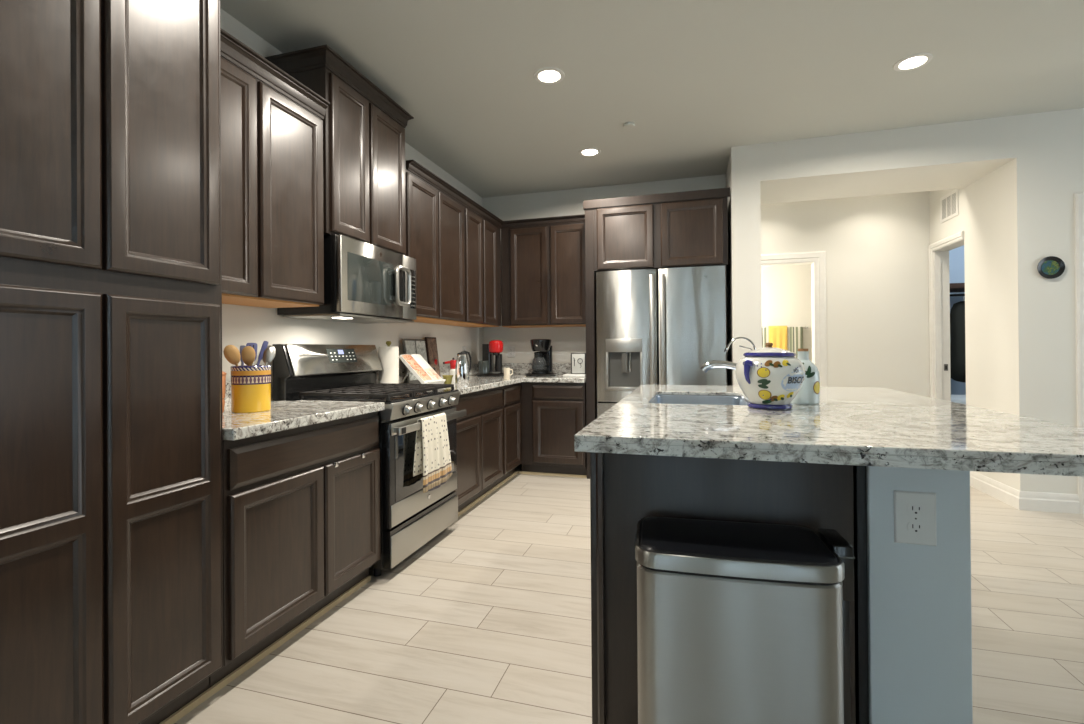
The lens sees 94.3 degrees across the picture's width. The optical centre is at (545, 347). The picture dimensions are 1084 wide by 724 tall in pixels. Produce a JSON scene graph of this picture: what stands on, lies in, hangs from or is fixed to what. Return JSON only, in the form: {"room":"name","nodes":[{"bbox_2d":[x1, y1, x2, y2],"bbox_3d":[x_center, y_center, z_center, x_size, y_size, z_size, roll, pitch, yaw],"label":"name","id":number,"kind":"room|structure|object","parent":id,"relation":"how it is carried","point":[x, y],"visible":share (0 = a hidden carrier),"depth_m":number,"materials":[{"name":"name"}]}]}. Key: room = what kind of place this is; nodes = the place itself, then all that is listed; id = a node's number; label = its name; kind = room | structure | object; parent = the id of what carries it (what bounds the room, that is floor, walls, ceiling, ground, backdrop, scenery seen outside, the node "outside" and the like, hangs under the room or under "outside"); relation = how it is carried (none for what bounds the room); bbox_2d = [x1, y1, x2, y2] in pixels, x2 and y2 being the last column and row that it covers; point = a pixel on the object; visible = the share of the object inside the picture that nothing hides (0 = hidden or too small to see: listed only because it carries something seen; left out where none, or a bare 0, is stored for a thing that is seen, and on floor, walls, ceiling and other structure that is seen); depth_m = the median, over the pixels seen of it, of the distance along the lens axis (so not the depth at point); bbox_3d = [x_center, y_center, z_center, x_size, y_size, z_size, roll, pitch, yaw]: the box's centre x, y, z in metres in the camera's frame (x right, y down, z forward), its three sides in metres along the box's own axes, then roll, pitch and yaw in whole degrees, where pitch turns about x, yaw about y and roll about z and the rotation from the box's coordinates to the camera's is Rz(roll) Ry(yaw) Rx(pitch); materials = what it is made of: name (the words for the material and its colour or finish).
{"room":"kitchen","nodes":[
{"label":"kitchen","id":0,"kind":"room"},
{"bbox_2d":[220,8,482,400],"bbox_3d":[-1.513,-0.212,2.462,0.120,2.710,12.100,0,0,16],"label":"wall","id":1,"kind":"structure","parent":0,"point":[241,325],"depth_m":2.97,"materials":[{"name":"white paint"}]},
{"bbox_2d":[224,381,230,405],"bbox_3d":[-1.519,0.213,2.159,0.020,0.112,0.743,0,0,16],"label":"backsplash","id":2,"kind":"structure","parent":1,"relation":"attached to","point":[227,398],"depth_m":2.32,"materials":[{"name":"white stone"}]},
{"bbox_2d":[221,28,329,307],"bbox_3d":[-1.351,-0.708,2.150,0.363,1.009,0.818,0,0,16],"label":"upper cabinet","id":3,"kind":"object","parent":1,"relation":"attached to","point":[272,215],"visible":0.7,"depth_m":2.16,"materials":[{"name":"brown wood"}]},
{"bbox_2d":[265,44,413,254],"bbox_3d":[-1.135,-1.024,2.896,0.373,0.908,0.808,0,0,16],"label":"upper cabinet","id":4,"kind":"object","parent":1,"relation":"attached to","point":[364,131],"visible":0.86,"depth_m":2.73,"materials":[{"name":"brown wood"}]},
{"bbox_2d":[277,234,415,323],"bbox_3d":[-1.094,-0.361,2.912,0.433,0.411,0.727,0,0,16],"label":"microwave","id":5,"kind":"object","parent":4,"relation":"attached to","point":[365,283],"visible":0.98,"depth_m":2.71,"materials":[{"name":"silver metal"}]},
{"bbox_2d":[377,364,477,383],"bbox_3d":[-0.908,0.216,4.295,0.020,0.112,1.973,0,0,16],"label":"backsplash","id":6,"kind":"structure","parent":1,"relation":"attached to","point":[444,370],"depth_m":4.33,"materials":[{"name":"white stone"}]},
{"bbox_2d":[405,169,464,322],"bbox_3d":[-0.925,-0.674,3.679,0.341,0.946,0.862,0,0,16],"label":"upper cabinet","id":7,"kind":"object","parent":1,"relation":"attached to","point":[434,219],"visible":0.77,"depth_m":3.57,"materials":[{"name":"brown wood"}]},
{"bbox_2d":[430,205,500,326],"bbox_3d":[-0.692,-0.672,4.494,0.341,0.946,0.831,0,0,16],"label":"upper cabinet","id":8,"kind":"object","parent":1,"relation":"attached to","point":[482,238],"visible":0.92,"depth_m":4.37,"materials":[{"name":"brown wood"}]},
{"bbox_2d":[406,160,584,228],"bbox_3d":[-0.259,-1.183,3.946,0.865,0.060,1.681,0,0,16],"label":"crown molding","id":9,"kind":"structure","parent":8,"relation":"on","point":[412,166],"depth_m":4.28,"materials":[{"name":"brown wood"}]},
{"bbox_2d":[482,174,727,385],"bbox_3d":[0.519,-0.217,4.985,2.400,2.710,0.130,0,0,16],"label":"wall","id":10,"kind":"structure","parent":0,"point":[565,341],"depth_m":5.03,"materials":[{"name":"white paint"}]},
{"bbox_2d":[508,346,514,356],"bbox_3d":[-0.354,0.045,5.162,0.078,0.115,0.008,0,0,16],"label":"power outlet","id":11,"kind":"object","parent":10,"relation":"attached to","point":[511,349],"visible":1,"depth_m":5.16,"materials":[{"name":"white plastic"}]},
{"bbox_2d":[494,363,570,373],"bbox_3d":[-0.065,0.213,5.069,1.176,0.112,0.020,0,0,16],"label":"backsplash","id":12,"kind":"structure","parent":10,"relation":"attached to","point":[518,368],"depth_m":5.09,"materials":[{"name":"white stone"}]},
{"bbox_2d":[501,222,585,327],"bbox_3d":[0.031,-0.681,4.879,0.873,0.956,0.336,0,0,16],"label":"upper cabinet","id":13,"kind":"object","parent":10,"relation":"attached to","point":[543,266],"visible":0.83,"depth_m":4.73,"materials":[{"name":"brown wood"}]},
{"bbox_2d":[174,464,1083,723],"bbox_3d":[1.934,1.163,1.525,7.000,0.100,12.000,0,0,16],"label":"floor","id":14,"kind":"structure","parent":0,"point":[488,621],"depth_m":1.99,"materials":[{"name":"beige tile"}]},
{"bbox_2d":[0,0,223,723],"bbox_3d":[-1.420,-0.122,1.370,0.651,2.520,0.713,0,0,16],"label":"pantry cabinet","id":15,"kind":"object","parent":14,"relation":"on","point":[111,433],"visible":1,"depth_m":1.30,"materials":[{"name":"brown wood"}]},
{"bbox_2d":[159,576,370,723],"bbox_3d":[-1.076,1.126,1.711,0.012,0.022,1.562,0,0,16],"label":"trim","id":16,"kind":"structure","parent":14,"relation":"on","point":[208,693],"depth_m":1.81,"materials":[{"name":"brown wood"}]},
{"bbox_2d":[209,412,379,687],"bbox_3d":[-1.210,0.723,2.122,0.626,0.833,0.847,0,0,16],"label":"base cabinet","id":17,"kind":"object","parent":14,"relation":"on","point":[300,531],"visible":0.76,"depth_m":1.91,"materials":[{"name":"brown wood"}]},
{"bbox_2d":[222,400,384,440],"bbox_3d":[-1.204,0.286,2.120,0.646,0.039,0.841,0,0,16],"label":"countertop","id":18,"kind":"structure","parent":17,"relation":"on","point":[282,415],"depth_m":2.00,"materials":[{"name":"white stone"}]},
{"bbox_2d":[222,371,226,413],"bbox_3d":[-1.336,0.179,1.996,0.120,0.176,0.120,0,0,16],"label":"canister","id":19,"kind":"object","parent":18,"relation":"on","point":[223,372],"visible":0.11,"depth_m":2.00,"materials":[{"name":"ceramic"}]},
{"bbox_2d":[230,365,270,412],"bbox_3d":[-1.236,0.171,2.111,0.149,0.190,0.149,0,0,16],"label":"utensil crock","id":20,"kind":"object","parent":18,"relation":"on","point":[250,385],"visible":0.95,"depth_m":2.05,"materials":[{"name":"ceramic"}]},
{"bbox_2d":[223,345,239,365],"bbox_3d":[-1.260,0.113,2.071,0.110,0.249,0.020,0,0,-42],"label":"wooden spoon","id":21,"kind":"object","parent":20,"relation":"in","point":[231,353],"visible":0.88,"depth_m":2.05,"materials":[{"name":"brown wood"}]},
{"bbox_2d":[240,345,245,365],"bbox_3d":[-1.271,0.114,2.112,0.024,0.246,0.031,0,0,-31],"label":"spatula","id":22,"kind":"object","parent":20,"relation":"in","point":[242,346],"visible":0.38,"depth_m":2.12,"materials":[{"name":"blue plastic"}]},
{"bbox_2d":[241,346,255,365],"bbox_3d":[-1.225,0.116,2.093,0.049,0.244,0.093,0,0,-10],"label":"wooden spoon","id":23,"kind":"object","parent":20,"relation":"in","point":[248,354],"visible":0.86,"depth_m":2.06,"materials":[{"name":"brown wood"}]},
{"bbox_2d":[246,343,257,365],"bbox_3d":[-1.240,0.109,2.122,0.042,0.259,0.088,0,0,-29],"label":"slotted turner","id":24,"kind":"object","parent":20,"relation":"in","point":[254,346],"visible":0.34,"depth_m":2.15,"materials":[{"name":"blue plastic"}]},
{"bbox_2d":[256,341,267,365],"bbox_3d":[-1.234,0.104,2.136,0.014,0.268,0.118,-1,0,24],"label":"spatula","id":25,"kind":"object","parent":20,"relation":"in","point":[265,343],"visible":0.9,"depth_m":2.16,"materials":[{"name":"blue plastic"}]},
{"bbox_2d":[262,346,275,365],"bbox_3d":[-1.208,0.115,2.147,0.039,0.247,0.114,0,0,16],"label":"serving spoon","id":26,"kind":"object","parent":20,"relation":"in","point":[269,353],"visible":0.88,"depth_m":2.17,"materials":[{"name":"silver metal"}]},
{"bbox_2d":[272,344,466,576],"bbox_3d":[-0.943,0.560,2.858,0.708,1.160,0.809,0,0,16],"label":"gas range","id":27,"kind":"object","parent":14,"relation":"on","point":[410,518],"visible":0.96,"depth_m":2.64,"materials":[{"name":"silver metal"}]},
{"bbox_2d":[293,389,458,403],"bbox_3d":[-0.958,0.273,2.885,0.647,0.018,0.742,0,0,16],"label":"cooktop","id":28,"kind":"object","parent":27,"relation":"in","point":[420,397],"depth_m":2.65,"materials":[{"name":"black metal"}]},
{"bbox_2d":[413,413,451,492],"bbox_3d":[-0.609,0.570,2.757,0.045,0.397,0.382,0,0,16],"label":"dish towel","id":29,"kind":"object","parent":27,"relation":"hanging from","point":[432,458],"visible":0.99,"depth_m":2.71,"materials":[{"name":"fabric"}]},
{"bbox_2d":[450,387,502,511],"bbox_3d":[-0.761,0.726,3.694,0.626,0.833,0.903,0,0,16],"label":"base cabinet","id":30,"kind":"object","parent":14,"relation":"on","point":[479,432],"visible":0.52,"depth_m":3.58,"materials":[{"name":"brown wood"}]},
{"bbox_2d":[415,374,585,394],"bbox_3d":[-0.342,0.287,4.133,1.196,0.039,1.973,0,0,16],"label":"countertop","id":31,"kind":"structure","parent":30,"relation":"on","point":[477,383],"depth_m":4.29,"materials":[{"name":"white stone"}]},
{"bbox_2d":[378,341,398,382],"bbox_3d":[-1.052,0.113,3.372,0.136,0.315,0.136,0,0,16],"label":"paper towel holder","id":32,"kind":"object","parent":31,"relation":"on","point":[388,356],"visible":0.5,"depth_m":3.32,"materials":[{"name":"white paper"}]},
{"bbox_2d":[402,339,427,383],"bbox_3d":[-0.989,0.103,3.853,0.061,0.335,0.315,0,0,16],"label":"board","id":33,"kind":"object","parent":31,"relation":"on","point":[410,346],"visible":0.54,"depth_m":3.80,"materials":[{"name":"grey plastic"}]},
{"bbox_2d":[400,365,445,383],"bbox_3d":[-0.899,0.183,3.534,0.314,0.177,0.245,0,0,16],"label":"cookbook stand","id":34,"kind":"object","parent":31,"relation":"on","point":[442,381],"visible":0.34,"depth_m":3.52,"materials":[{"name":"white plastic"}]},
{"bbox_2d":[399,354,441,383],"bbox_3d":[-0.867,0.150,3.522,0.208,0.208,0.260,0,0,16],"label":"cookbook","id":35,"kind":"object","parent":34,"relation":"on","point":[416,363],"visible":0.84,"depth_m":3.47,"materials":[{"name":"white paper"}]},
{"bbox_2d":[401,355,431,380],"bbox_3d":[-0.882,0.137,3.458,0.177,0.177,0.116,0,0,16],"label":"photo","id":36,"kind":"object","parent":35,"relation":"attached to","point":[410,361],"depth_m":3.43},
{"bbox_2d":[425,368,441,379],"bbox_3d":[-0.795,0.189,3.570,0.084,0.084,0.115,0,0,16],"label":"photo","id":37,"kind":"object","parent":35,"relation":"attached to","point":[431,373],"depth_m":3.55},
{"bbox_2d":[425,337,439,375],"bbox_3d":[-0.920,0.093,4.104,0.056,0.355,0.165,0,0,16],"label":"cutting board","id":38,"kind":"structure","parent":31,"relation":"on","point":[430,342],"depth_m":4.10,"materials":[{"name":"brown wood"}]},
{"bbox_2d":[442,375,452,383],"bbox_3d":[-0.716,0.236,3.673,0.082,0.066,0.082,0,0,16],"label":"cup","id":39,"kind":"object","parent":31,"relation":"on","point":[448,378],"visible":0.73,"depth_m":3.65,"materials":[{"name":"ceramic"}]},
{"bbox_2d":[443,357,455,381],"bbox_3d":[-0.739,0.174,3.924,0.114,0.192,0.072,0,0,16],"label":"pump bottle","id":40,"kind":"object","parent":31,"relation":"on","point":[452,362],"visible":0.76,"depth_m":3.90,"materials":[{"name":"white plastic"}]},
{"bbox_2d":[455,350,470,384],"bbox_3d":[-0.607,0.145,3.691,0.104,0.247,0.129,0,0,16],"label":"carafe","id":41,"kind":"object","parent":31,"relation":"on","point":[462,370],"visible":0.98,"depth_m":3.64,"materials":[{"name":"silver metal"}]},
{"bbox_2d":[476,373,511,375],"bbox_3d":[-0.502,0.262,4.855,0.350,0.020,0.350,0,0,16],"label":"serving tray","id":42,"kind":"object","parent":31,"relation":"on","point":[477,374],"visible":0.69,"depth_m":4.70,"materials":[{"name":"black ceramic"}]},
{"bbox_2d":[478,340,502,373],"bbox_3d":[-0.524,0.098,4.848,0.235,0.336,0.185,0,0,16],"label":"coffee machine","id":43,"kind":"object","parent":42,"relation":"on","point":[495,347],"visible":0.92,"depth_m":4.82,"materials":[{"name":"black plastic"}]},
{"bbox_2d":[504,368,512,378],"bbox_3d":[-0.324,0.221,4.285,0.056,0.095,0.079,-1,0,36],"label":"mug","id":44,"kind":"object","parent":31,"relation":"on","point":[507,374],"visible":0.94,"depth_m":4.25,"materials":[{"name":"beige ceramic"}]},
{"bbox_2d":[525,373,556,376],"bbox_3d":[-0.049,0.258,4.767,0.310,0.020,0.310,0,0,16],"label":"serving tray","id":45,"kind":"object","parent":31,"relation":"on","point":[526,374],"visible":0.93,"depth_m":4.64,"materials":[{"name":"black ceramic"}]},
{"bbox_2d":[530,339,552,373],"bbox_3d":[-0.046,0.091,4.782,0.200,0.342,0.200,0,0,16],"label":"drip coffee maker","id":46,"kind":"object","parent":45,"relation":"on","point":[542,361],"visible":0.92,"depth_m":4.72,"materials":[{"name":"black plastic"}]},
{"bbox_2d":[530,339,550,350],"bbox_3d":[-0.047,-0.021,4.782,0.200,0.117,0.200,0,0,16],"label":"basket","id":47,"kind":"object","parent":46,"relation":"on","point":[536,344],"depth_m":4.70,"materials":[{"name":"black plastic"}]},
{"bbox_2d":[563,374,585,377],"bbox_3d":[0.266,0.250,4.458,0.195,0.028,0.160,0,0,16],"label":"box","id":48,"kind":"object","parent":31,"relation":"on","point":[564,375],"visible":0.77,"depth_m":4.39,"materials":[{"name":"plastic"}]},
{"bbox_2d":[571,353,585,373],"bbox_3d":[0.291,0.143,4.458,0.135,0.187,0.038,0,0,16],"label":"framed sign","id":49,"kind":"object","parent":48,"relation":"on","point":[578,360],"visible":0.94,"depth_m":4.44,"materials":[{"name":"white plastic"}]},
{"bbox_2d":[495,383,520,485],"bbox_3d":[-0.572,0.727,4.353,0.626,0.833,0.465,0,0,16],"label":"base cabinet","id":50,"kind":"object","parent":14,"relation":"on","point":[511,405],"visible":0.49,"depth_m":4.25,"materials":[{"name":"brown wood"}]},
{"bbox_2d":[458,471,586,516],"bbox_3d":[-0.151,1.127,3.792,0.646,0.022,1.428,0,0,16],"label":"trim","id":51,"kind":"structure","parent":14,"relation":"on","point":[480,498],"depth_m":4.38,"materials":[{"name":"brown wood"}]},
{"bbox_2d":[520,382,586,474],"bbox_3d":[0.131,0.723,4.697,0.596,0.833,0.626,0,0,16],"label":"base cabinet","id":52,"kind":"object","parent":14,"relation":"on","point":[552,413],"visible":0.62,"depth_m":4.41,"materials":[{"name":"brown wood"}]},
{"bbox_2d":[583,187,729,478],"bbox_3d":[0.988,-0.072,4.466,1.199,2.408,0.601,0,0,16],"label":"tall cabinet","id":53,"kind":"object","parent":14,"relation":"on","point":[686,228],"visible":0.83,"depth_m":4.20,"materials":[{"name":"brown wood"}]},
{"bbox_2d":[596,265,726,417],"bbox_3d":[1.012,0.239,4.419,1.058,1.785,0.625,0,0,16],"label":"refrigerator","id":54,"kind":"object","parent":14,"relation":"on","point":[654,327],"visible":0.46,"depth_m":4.15,"materials":[{"name":"silver metal"}]},
{"bbox_2d":[635,517,854,723],"bbox_3d":[0.427,0.767,1.107,0.443,0.712,0.244,0,0,12],"label":"trash can","id":55,"kind":"object","parent":14,"relation":"on","point":[738,622],"visible":1,"depth_m":1.00,"materials":[{"name":"metal"}]},
{"bbox_2d":[590,452,972,723],"bbox_3d":[0.744,0.685,1.965,0.858,0.878,1.550,0,0,16],"label":"kitchen island","id":56,"kind":"object","parent":14,"relation":"on","point":[911,618],"visible":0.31,"depth_m":1.19,"materials":[{"name":"brown wood"}]},
{"bbox_2d":[574,385,1083,476],"bbox_3d":[0.881,0.225,1.869,1.197,0.040,1.731,0,0,16],"label":"island countertop","id":57,"kind":"structure","parent":56,"relation":"on","point":[861,426],"depth_m":1.20,"materials":[{"name":"white stone"}]},
{"bbox_2d":[651,395,746,404],"bbox_3d":[0.636,0.336,2.095,0.420,0.224,0.595,0,0,16],"label":"sink","id":58,"kind":"object","parent":57,"relation":"in","point":[662,399],"visible":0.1,"depth_m":2.35,"materials":[{"name":"metal"}]},
{"bbox_2d":[700,360,736,372],"bbox_3d":[0.798,0.120,2.036,0.334,0.173,0.075,0,0,16],"label":"kitchen faucet","id":59,"kind":"object","parent":57,"relation":"on","point":[705,367],"visible":0.27,"depth_m":2.04,"materials":[{"name":"silver metal"}]},
{"bbox_2d":[724,337,755,351],"bbox_3d":[0.883,0.079,2.264,0.153,0.254,0.039,0,0,16],"label":"filter faucet","id":60,"kind":"object","parent":57,"relation":"on","point":[734,339],"visible":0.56,"depth_m":2.26,"materials":[{"name":"silver metal"}]},
{"bbox_2d":[735,343,805,409],"bbox_3d":[0.764,0.094,1.718,0.220,0.222,0.220,0,0,16],"label":"jar","id":61,"kind":"object","parent":57,"relation":"on","point":[769,377],"visible":1,"depth_m":1.64,"materials":[{"name":"white ceramic"}]},
{"bbox_2d":[757,360,804,403],"bbox_3d":[0.769,0.112,1.637,0.163,0.146,0.056,0,0,6],"label":"painting","id":62,"kind":"object","parent":61,"relation":"attached to","point":[778,381],"depth_m":1.63,"materials":[{"name":"white ceramic"}]},
{"bbox_2d":[790,349,819,404],"bbox_3d":[0.945,0.104,1.846,0.107,0.200,0.107,0,0,16],"label":"ceramic bottle","id":63,"kind":"object","parent":57,"relation":"on","point":[809,393],"visible":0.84,"depth_m":1.80,"materials":[{"name":"white ceramic"}]},
{"bbox_2d":[803,363,819,393],"bbox_3d":[0.946,0.111,1.804,0.081,0.114,0.025,0,0,5],"label":"painting","id":64,"kind":"object","parent":63,"relation":"attached to","point":[811,384],"depth_m":1.80,"materials":[{"name":"white ceramic"}]},
{"bbox_2d":[894,490,936,545],"bbox_3d":[0.840,0.388,1.143,0.082,0.119,0.008,0,0,16],"label":"power outlet","id":65,"kind":"object","parent":56,"relation":"attached to","point":[914,512],"visible":1,"depth_m":1.14,"materials":[{"name":"white plastic"}]},
{"bbox_2d":[907,504,924,515],"bbox_3d":[0.839,0.368,1.141,0.034,0.025,0.002,0,0,16],"label":"socket","id":66,"kind":"object","parent":65,"relation":"attached to","point":[912,509],"depth_m":1.14,"materials":[{"name":"white plastic"}]},
{"bbox_2d":[907,522,924,533],"bbox_3d":[0.840,0.409,1.141,0.034,0.025,0.002,0,0,16],"label":"socket","id":67,"kind":"object","parent":65,"relation":"attached to","point":[912,527],"depth_m":1.14,"materials":[{"name":"white plastic"}]},
{"bbox_2d":[950,283,964,295],"bbox_3d":[5.118,0.177,6.051,1.150,1.860,0.550,0,0,16],"label":"clothes rack","id":68,"kind":"object","parent":14,"relation":"on","point":[954,287],"visible":0.02,"depth_m":5.89,"materials":[{"name":"brown metal"}]},
{"bbox_2d":[950,296,965,382],"bbox_3d":[5.026,-0.108,6.046,0.268,1.072,0.209,0,0,16],"label":"jacket","id":69,"kind":"object","parent":68,"relation":"hanging from","point":[957,313],"visible":0.56,"depth_m":6.02,"materials":[{"name":"black fabric"}]},
{"bbox_2d":[951,395,965,404],"bbox_3d":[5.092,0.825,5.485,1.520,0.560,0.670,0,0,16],"label":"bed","id":70,"kind":"object","parent":14,"relation":"on","point":[961,399],"visible":0.02,"depth_m":5.38,"materials":[{"name":"white fabric"}]},
{"bbox_2d":[220,0,1083,197],"bbox_3d":[1.913,-1.646,1.536,7.200,0.100,12.200,0,0,16],"label":"ceiling","id":71,"kind":"structure","parent":0,"point":[698,80],"depth_m":2.86,"materials":[{"name":"paint"}]},
{"bbox_2d":[534,67,564,83],"bbox_3d":[0.021,-1.574,2.920,0.180,0.006,0.180,0,0,16],"label":"recessed light","id":72,"kind":"object","parent":71,"relation":"in","point":[547,75],"visible":1,"depth_m":2.91,"materials":[{"name":"white plastic"}]},
{"bbox_2d":[539,71,559,81],"bbox_3d":[0.021,-1.574,2.920,0.122,0.006,0.122,0,0,16],"label":"diffuser","id":73,"kind":"object","parent":72,"relation":"attached to","point":[544,76],"depth_m":2.92,"materials":[{"name":"white plastic"}]},
{"bbox_2d":[579,147,600,156],"bbox_3d":[0.355,-1.572,4.051,0.180,0.006,0.180,0,0,16],"label":"recessed light","id":74,"kind":"object","parent":71,"relation":"in","point":[588,152],"visible":1,"depth_m":4.04,"materials":[{"name":"white"}]},
{"bbox_2d":[582,149,596,154],"bbox_3d":[0.355,-1.572,4.051,0.122,0.006,0.122,0,0,16],"label":"diffuser","id":75,"kind":"object","parent":74,"relation":"attached to","point":[584,151],"depth_m":4.04,"materials":[{"name":"white plastic"}]},
{"bbox_2d":[623,121,635,128],"bbox_3d":[0.590,-1.568,3.554,0.094,0.022,0.094,0,0,16],"label":"sprinkler cover","id":76,"kind":"object","parent":71,"relation":"attached to","point":[629,124],"visible":1,"depth_m":3.53,"materials":[{"name":"paint"}]},
{"bbox_2d":[893,53,932,71],"bbox_3d":[2.048,-1.589,2.808,0.180,0.006,0.180,0,0,16],"label":"recessed light","id":77,"kind":"object","parent":71,"relation":"in","point":[914,61],"visible":1,"depth_m":2.80,"materials":[{"name":"white"}]},
{"bbox_2d":[899,56,925,68],"bbox_3d":[2.048,-1.589,2.808,0.122,0.006,0.122,0,0,16],"label":"diffuser","id":78,"kind":"object","parent":77,"relation":"attached to","point":[909,62],"depth_m":2.80,"materials":[{"name":"white plastic"}]},
{"bbox_2d":[726,144,761,385],"bbox_3d":[1.673,-0.229,4.273,0.210,2.710,0.695,0,0,16],"label":"wall","id":79,"kind":"structure","parent":0,"point":[744,301],"depth_m":3.95,"materials":[{"name":"white paint"}]},
{"bbox_2d":[761,264,811,360],"bbox_3d":[2.835,-0.230,6.273,2.345,2.710,0.120,0,0,16],"label":"wall","id":80,"kind":"structure","parent":0,"point":[785,290],"depth_m":6.17,"materials":[{"name":"white paint"}]},
{"bbox_2d":[762,327,802,357],"bbox_3d":[2.823,0.078,6.148,0.586,0.654,0.030,0,0,16],"label":"bath towel","id":81,"kind":"object","parent":80,"relation":"attached to","point":[795,334],"visible":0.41,"depth_m":6.09,"materials":[{"name":"fabric"}]},
{"bbox_3d":[2.761,-0.236,6.192,0.847,0.035,0.075,0,0,16],"label":"towel bar","id":82,"kind":"object","parent":80,"relation":"attached to","visible":0},
{"bbox_2d":[768,326,787,350],"bbox_3d":[2.836,-0.060,6.144,0.208,0.410,0.062,0,0,16],"label":"hand towel","id":83,"kind":"object","parent":82,"relation":"hanging from","point":[778,336],"visible":0.73,"depth_m":6.12,"materials":[{"name":"yellow fabric"}]},
{"bbox_2d":[761,191,929,396],"bbox_3d":[2.499,-0.232,5.100,2.345,2.710,0.120,0,0,16],"label":"wall","id":84,"kind":"structure","parent":0,"point":[876,246],"depth_m":4.86,"materials":[{"name":"white paint"}]},
{"bbox_2d":[761,251,826,386],"bbox_3d":[2.275,0.089,5.092,1.022,2.072,0.018,0,0,16],"label":"trim","id":85,"kind":"structure","parent":84,"relation":"attached to","point":[818,257],"depth_m":4.97,"materials":[{"name":"white wood"}]},
{"bbox_2d":[760,115,1016,203],"bbox_3d":[2.550,-1.446,4.024,1.635,0.290,0.695,0,0,16],"label":"ceiling","id":86,"kind":"structure","parent":0,"point":[954,155],"depth_m":3.75,"materials":[{"name":"white paint"}]},
{"bbox_2d":[929,188,963,250],"bbox_3d":[3.923,-0.240,5.595,0.120,2.710,3.085,0,0,16],"label":"wall","id":87,"kind":"structure","parent":0,"point":[939,231],"depth_m":4.48,"materials":[{"name":"white paint"}]},
{"bbox_2d":[928,231,963,401],"bbox_3d":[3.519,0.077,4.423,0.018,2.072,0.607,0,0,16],"label":"trim","id":88,"kind":"structure","parent":87,"relation":"attached to","point":[959,236],"depth_m":4.65,"materials":[{"name":"white wood"}]},
{"bbox_2d":[940,189,958,222],"bbox_3d":[3.496,-1.225,4.361,0.006,0.225,0.305,0,0,16],"label":"air vent","id":89,"kind":"object","parent":87,"relation":"in","point":[949,204],"visible":0.98,"depth_m":4.36,"materials":[{"name":"white metal"}]},
{"bbox_2d":[949,245,965,394],"bbox_3d":[5.578,-0.250,6.372,2.635,2.710,0.120,0,0,16],"label":"wall","id":90,"kind":"structure","parent":0,"point":[956,256],"depth_m":6.41,"materials":[{"name":"blue paint"}]},
{"bbox_2d":[964,108,1083,493],"bbox_3d":[4.670,-0.255,3.415,2.755,2.710,0.695,0,0,16],"label":"wall","id":91,"kind":"structure","parent":0,"point":[1020,323],"depth_m":3.45,"materials":[{"name":"white paint"}]},
{"bbox_2d":[970,471,1079,513],"bbox_3d":[3.497,1.048,3.740,0.331,0.125,0.711,0,0,16],"label":"baseboard","id":92,"kind":"structure","parent":91,"relation":"attached to","point":[1020,500],"depth_m":3.43,"materials":[{"name":"white wood"}]},
{"bbox_2d":[1037,256,1064,278],"bbox_3d":[3.413,-0.540,3.404,0.152,0.152,0.018,0,0,16],"label":"wall plate","id":93,"kind":"object","parent":91,"relation":"attached to","point":[1050,267],"visible":1,"depth_m":3.40,"materials":[{"name":"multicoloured ceramic"}]},
{"bbox_2d":[1041,260,1059,274],"bbox_3d":[3.413,-0.540,3.403,0.100,0.100,0.002,0,0,16],"label":"picture","id":94,"kind":"object","parent":93,"relation":"attached to","point":[1048,267],"depth_m":3.40},
{"bbox_2d":[1074,193,1083,513],"bbox_3d":[4.026,0.034,3.228,0.985,2.140,0.018,0,0,16],"label":"trim","id":95,"kind":"structure","parent":91,"relation":"attached to","point":[1078,197],"depth_m":3.35,"materials":[{"name":"white wood"}]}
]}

